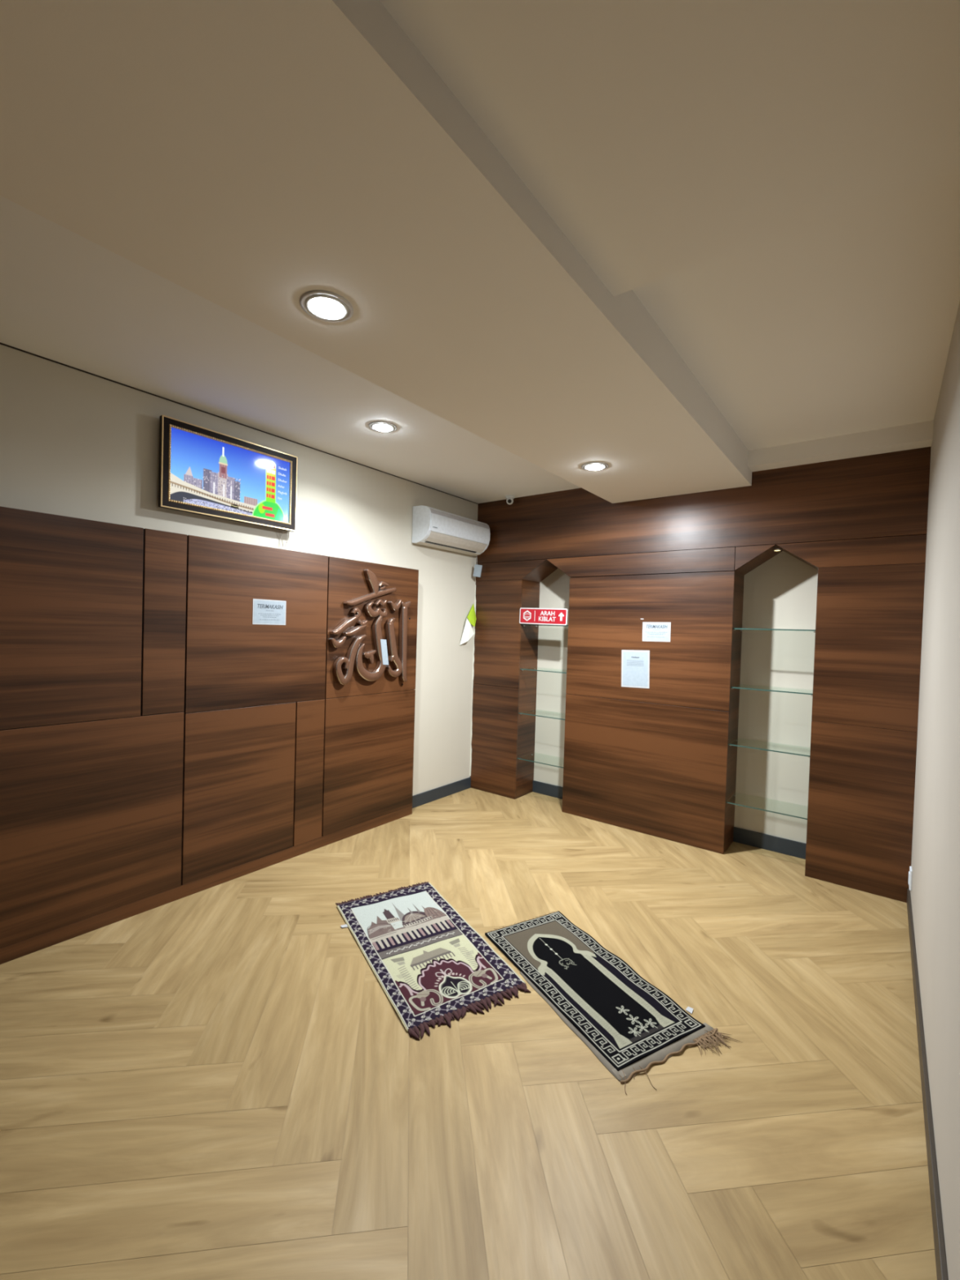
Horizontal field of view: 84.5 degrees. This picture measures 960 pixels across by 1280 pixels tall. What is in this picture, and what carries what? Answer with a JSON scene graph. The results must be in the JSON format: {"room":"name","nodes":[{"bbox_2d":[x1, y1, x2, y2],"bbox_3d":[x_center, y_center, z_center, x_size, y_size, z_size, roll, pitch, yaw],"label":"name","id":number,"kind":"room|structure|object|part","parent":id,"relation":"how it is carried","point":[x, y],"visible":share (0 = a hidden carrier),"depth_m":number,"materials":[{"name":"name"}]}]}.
{"room":"prayer room","nodes":[
{"label":"prayer room","id":0,"kind":"room"},
{"bbox_2d":[0,344,478,795],"bbox_3d":[-1.455,-0.057,3.233,0.120,3.010,5.300,3,2,37],"label":"wall","id":1,"kind":"structure","parent":0,"point":[74,443],"depth_m":3.19,"materials":[{"name":"beige paint"}]},
{"bbox_2d":[0,506,418,964],"bbox_3d":[-1.738,0.415,2.707,0.104,1.953,3.882,3,2,37],"label":"panelling","id":2,"kind":"object","parent":1,"relation":"attached to","point":[160,744],"visible":1,"depth_m":2.76,"materials":[{"name":"brown wood"}]},
{"bbox_2d":[252,598,286,625],"bbox_3d":[-1.270,-0.168,3.193,0.002,0.150,0.216,3,2,37],"label":"notice sheet","id":3,"kind":"object","parent":2,"relation":"attached to","point":[265,611],"visible":1,"depth_m":3.19,"materials":[{"name":"paper"}]},
{"bbox_2d":[328,568,411,685],"bbox_3d":[-0.763,-0.074,3.823,0.048,0.855,0.765,3,2,37],"label":"relief","id":4,"kind":"object","parent":2,"relation":"attached to","point":[354,656],"visible":1,"depth_m":3.80,"materials":[{"name":"brown wood"}]},
{"bbox_2d":[158,414,297,549],"bbox_3d":[-1.431,-0.862,3.065,0.063,0.601,0.790,3,2,37],"label":"television","id":5,"kind":"object","parent":1,"relation":"attached to","point":[202,471],"visible":1,"depth_m":3.00,"materials":[{"name":"black plastic"}]},
{"bbox_2d":[0,342,478,504],"bbox_3d":[-1.464,-1.273,3.046,0.004,0.006,4.750,3,2,37],"label":"trim","id":6,"kind":"structure","parent":1,"relation":"attached to","point":[53,361],"depth_m":2.92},
{"bbox_2d":[412,777,471,808],"bbox_3d":[-0.355,1.342,4.638,0.014,0.100,0.868,3,2,37],"label":"baseboard","id":7,"kind":"structure","parent":1,"relation":"attached to","point":[420,799],"depth_m":4.64,"materials":[{"name":"stone"}]},
{"bbox_2d":[412,505,490,555],"bbox_3d":[-0.226,-0.923,4.512,0.203,0.300,0.793,3,2,37],"label":"air conditioner","id":8,"kind":"object","parent":1,"relation":"attached to","point":[433,527],"visible":1,"depth_m":4.36,"materials":[{"name":"white plastic"}]},
{"bbox_3d":[-0.271,-0.780,4.546,0.086,0.010,0.785,3,2,37],"label":"underside panel","id":9,"kind":"part","parent":8,"relation":"part of","materials":[{"name":"beige plastic"}]},
{"bbox_3d":[-0.152,-0.926,4.455,0.014,0.131,0.769,3,2,37],"label":"panel","id":10,"kind":"part","parent":8,"relation":"part of","materials":[{"name":"white plastic"}]},
{"bbox_2d":[472,561,482,577],"bbox_3d":[-0.019,-0.677,4.841,0.086,0.205,0.015,2,1,19],"label":"card","id":11,"kind":"object","parent":8,"relation":"hanging from","point":[477,568],"visible":1,"depth_m":4.83,"materials":[{"name":"white paper"}]},
{"bbox_2d":[459,604,476,644],"bbox_3d":[-0.092,-0.146,4.842,0.067,0.390,0.204,3,2,37],"label":"folded paper","id":12,"kind":"object","parent":1,"relation":"attached to","point":[468,633],"visible":1,"depth_m":4.81,"materials":[{"name":"white paper"}]},
{"bbox_2d":[0,787,937,1279],"bbox_3d":[-0.172,1.478,2.246,3.225,0.060,5.060,3,2,37],"label":"floor","id":13,"kind":"structure","parent":0,"point":[220,1082],"depth_m":1.71,"materials":[{"name":"brown wood"}]},
{"bbox_2d":[335,881,531,1039],"bbox_3d":[-0.288,1.434,2.507,0.581,0.011,1.090,1,1,-30],"label":"rug","id":14,"kind":"object","parent":13,"relation":"on","point":[430,964],"visible":1,"depth_m":2.38,"materials":[{"name":"fabric"}]},
{"bbox_2d":[484,910,742,1094],"bbox_3d":[0.477,1.461,2.273,0.548,0.014,1.049,1,1,-29],"label":"rug","id":15,"kind":"object","parent":13,"relation":"on","point":[630,1025],"visible":1,"depth_m":2.16,"materials":[{"name":"fabric"}]},
{"bbox_2d":[470,446,930,902],"bbox_3d":[1.314,0.108,4.100,3.225,2.687,0.312,3,2,37],"label":"wall paneling","id":16,"kind":"structure","parent":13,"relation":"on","point":[658,760],"depth_m":3.72,"materials":[{"name":"brown wood"}]},
{"bbox_3d":[-0.063,0.383,4.962,0.013,1.800,0.001,3,2,37],"label":"wallpaper edge","id":17,"kind":"part","parent":16,"relation":"part of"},
{"bbox_3d":[0.125,0.910,4.829,0.512,0.982,0.018,3,2,37],"label":"panel","id":18,"kind":"part","parent":16,"relation":"part of","materials":[{"name":"brown wood"}]},
{"bbox_3d":[0.154,-0.062,4.808,0.512,0.958,0.018,3,2,37],"label":"panel","id":19,"kind":"part","parent":16,"relation":"part of","materials":[{"name":"brown wood"}]},
{"bbox_2d":[517,754,563,768],"bbox_3d":[0.604,1.062,4.655,0.471,0.018,0.292,3,2,37],"label":"glass shelf","id":20,"kind":"object","parent":16,"relation":"attached to","point":[531,754],"visible":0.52,"depth_m":4.54,"materials":[{"name":"glass"}]},
{"bbox_2d":[518,711,564,719],"bbox_3d":[0.616,0.660,4.646,0.471,0.018,0.292,3,2,37],"label":"glass shelf","id":21,"kind":"object","parent":16,"relation":"attached to","point":[533,711],"visible":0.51,"depth_m":4.54,"materials":[{"name":"glass"}]},
{"bbox_2d":[520,668,566,673],"bbox_3d":[0.628,0.271,4.638,0.471,0.018,0.292,3,2,37],"label":"glass shelf","id":22,"kind":"object","parent":16,"relation":"attached to","point":[522,669],"visible":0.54,"depth_m":4.53,"materials":[{"name":"glass"}]},
{"bbox_2d":[519,607,567,625],"bbox_3d":[0.534,-0.202,4.498,0.468,0.146,0.008,3,2,37],"label":"direction sign","id":23,"kind":"object","parent":16,"relation":"attached to","point":[556,616],"visible":1,"depth_m":4.49,"materials":[{"name":"red plastic"}]},
{"bbox_2d":[521,624,568,626],"bbox_3d":[0.639,-0.121,4.630,0.471,0.018,0.292,3,2,37],"label":"glass shelf","id":24,"kind":"object","parent":16,"relation":"attached to","point":[535,625],"visible":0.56,"depth_m":4.54,"materials":[{"name":"glass"}]},
{"bbox_2d":[621,649,649,688],"bbox_3d":[1.177,0.219,4.008,0.226,0.290,0.002,3,2,37],"label":"notice sheet","id":25,"kind":"object","parent":16,"relation":"attached to","point":[635,664],"visible":1,"depth_m":4.01,"materials":[{"name":"paper"}]},
{"bbox_3d":[1.196,0.959,4.006,1.249,0.982,0.018,3,2,37],"label":"panel","id":26,"kind":"part","parent":16,"relation":"part of","materials":[{"name":"brown wood"}]},
{"bbox_3d":[1.225,-0.012,3.986,1.249,0.956,0.018,3,2,37],"label":"panel","id":27,"kind":"part","parent":16,"relation":"part of","materials":[{"name":"brown wood"}]},
{"bbox_2d":[642,622,671,641],"bbox_3d":[1.305,-0.060,3.911,0.210,0.145,0.002,3,2,37],"label":"notice sheet","id":28,"kind":"object","parent":16,"relation":"attached to","point":[651,631],"visible":1,"depth_m":3.91,"materials":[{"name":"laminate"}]},
{"bbox_2d":[725,795,807,819],"bbox_3d":[1.971,1.131,3.605,0.480,0.018,0.292,3,2,37],"label":"glass shelf","id":29,"kind":"object","parent":16,"relation":"attached to","point":[734,795],"visible":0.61,"depth_m":3.49,"materials":[{"name":"glass"}]},
{"bbox_2d":[728,739,809,757],"bbox_3d":[1.983,0.731,3.597,0.480,0.018,0.292,3,2,37],"label":"glass shelf","id":30,"kind":"object","parent":16,"relation":"attached to","point":[729,744],"visible":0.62,"depth_m":3.48,"materials":[{"name":"glass"}]},
{"bbox_2d":[730,685,813,696],"bbox_3d":[1.995,0.338,3.589,0.480,0.018,0.292,3,2,37],"label":"glass shelf","id":31,"kind":"object","parent":16,"relation":"attached to","point":[739,686],"visible":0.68,"depth_m":3.47,"materials":[{"name":"glass"}]},
{"bbox_2d":[733,627,815,632],"bbox_3d":[2.007,-0.063,3.580,0.480,0.018,0.292,3,2,37],"label":"glass shelf","id":32,"kind":"object","parent":16,"relation":"attached to","point":[734,628],"visible":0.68,"depth_m":3.49,"materials":[{"name":"glass"}]},
{"bbox_3d":[2.007,-0.069,3.580,0.479,0.008,0.291,3,2,37],"label":"pane","id":33,"kind":"part","parent":32,"relation":"part of","materials":[{"name":"clear glass"}]},
{"bbox_2d":[773,547,782,551],"bbox_3d":[1.959,-0.594,3.481,0.052,0.014,0.052,3,2,37],"label":"spotlight","id":34,"kind":"object","parent":16,"relation":"attached to","point":[777,548],"visible":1,"depth_m":3.46,"materials":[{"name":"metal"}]},
{"bbox_3d":[2.275,1.008,3.178,0.513,0.983,0.018,3,2,37],"label":"panel","id":35,"kind":"part","parent":16,"relation":"part of","materials":[{"name":"brown wood"}]},
{"bbox_3d":[2.304,0.036,3.157,0.513,0.958,0.018,3,2,37],"label":"panel","id":36,"kind":"part","parent":16,"relation":"part of","materials":[{"name":"brown wood"}]},
{"bbox_2d":[0,0,959,503],"bbox_3d":[-0.185,-1.279,2.065,3.225,0.442,4.750,3,2,37],"label":"ceiling","id":37,"kind":"structure","parent":0,"point":[677,246],"depth_m":1.37,"materials":[{"name":"paint"}]},
{"bbox_2d":[299,289,353,322],"bbox_3d":[-0.486,-1.050,1.677,0.164,0.018,0.164,3,2,37],"label":"recessed light","id":38,"kind":"object","parent":37,"relation":"in","point":[323,305],"visible":1,"depth_m":1.66,"materials":[{"name":"white plastic"}]},
{"bbox_2d":[368,421,396,432],"bbox_3d":[-0.570,-1.241,3.097,0.164,0.018,0.164,3,2,37],"label":"recessed light","id":39,"kind":"object","parent":37,"relation":"in","point":[380,426],"visible":1,"depth_m":3.07,"materials":[{"name":"white plastic"}]},
{"bbox_2d":[505,494,515,504],"bbox_3d":[0.263,-1.221,4.620,0.080,0.074,0.080,3,2,37],"label":"security camera","id":40,"kind":"object","parent":37,"relation":"attached to","point":[509,500],"visible":1,"depth_m":4.59,"materials":[{"name":"white plastic"}]},
{"bbox_2d":[581,462,608,471],"bbox_3d":[0.697,-1.047,3.209,0.164,0.018,0.164,3,2,37],"label":"recessed light","id":41,"kind":"object","parent":37,"relation":"in","point":[591,466],"visible":1,"depth_m":3.18,"materials":[{"name":"white plastic"}]},
{"bbox_2d":[533,551,817,843],"bbox_3d":[1.448,0.007,4.269,3.225,3.010,0.120,3,2,37],"label":"wall","id":42,"kind":"structure","parent":0,"point":[780,593],"depth_m":3.75,"materials":[{"name":"beige paint"}]},
{"bbox_2d":[532,780,806,859],"bbox_3d":[1.366,1.399,4.246,2.200,0.105,0.014,3,2,37],"label":"baseboard","id":43,"kind":"structure","parent":42,"relation":"attached to","point":[770,842],"depth_m":3.76,"materials":[{"name":"stone"}]},
{"bbox_2d":[910,301,959,1279],"bbox_3d":[1.197,0.065,1.197,0.120,3.010,5.300,3,2,37],"label":"wall","id":44,"kind":"structure","parent":0,"point":[935,894],"depth_m":1.73,"materials":[{"name":"white paint"}]},
{"bbox_2d":[908,866,912,890],"bbox_3d":[2.382,1.319,2.926,0.014,0.110,0.080,3,2,37],"label":"wall socket","id":45,"kind":"object","parent":44,"relation":"attached to","point":[910,872],"visible":1,"depth_m":2.90,"materials":[{"name":"white plastic"}]},
{"bbox_2d":[906,888,948,1279],"bbox_3d":[1.246,1.464,1.453,0.012,0.085,3.970,3,2,37],"label":"baseboard","id":46,"kind":"structure","parent":44,"relation":"attached to","point":[936,1212],"depth_m":1.57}
]}

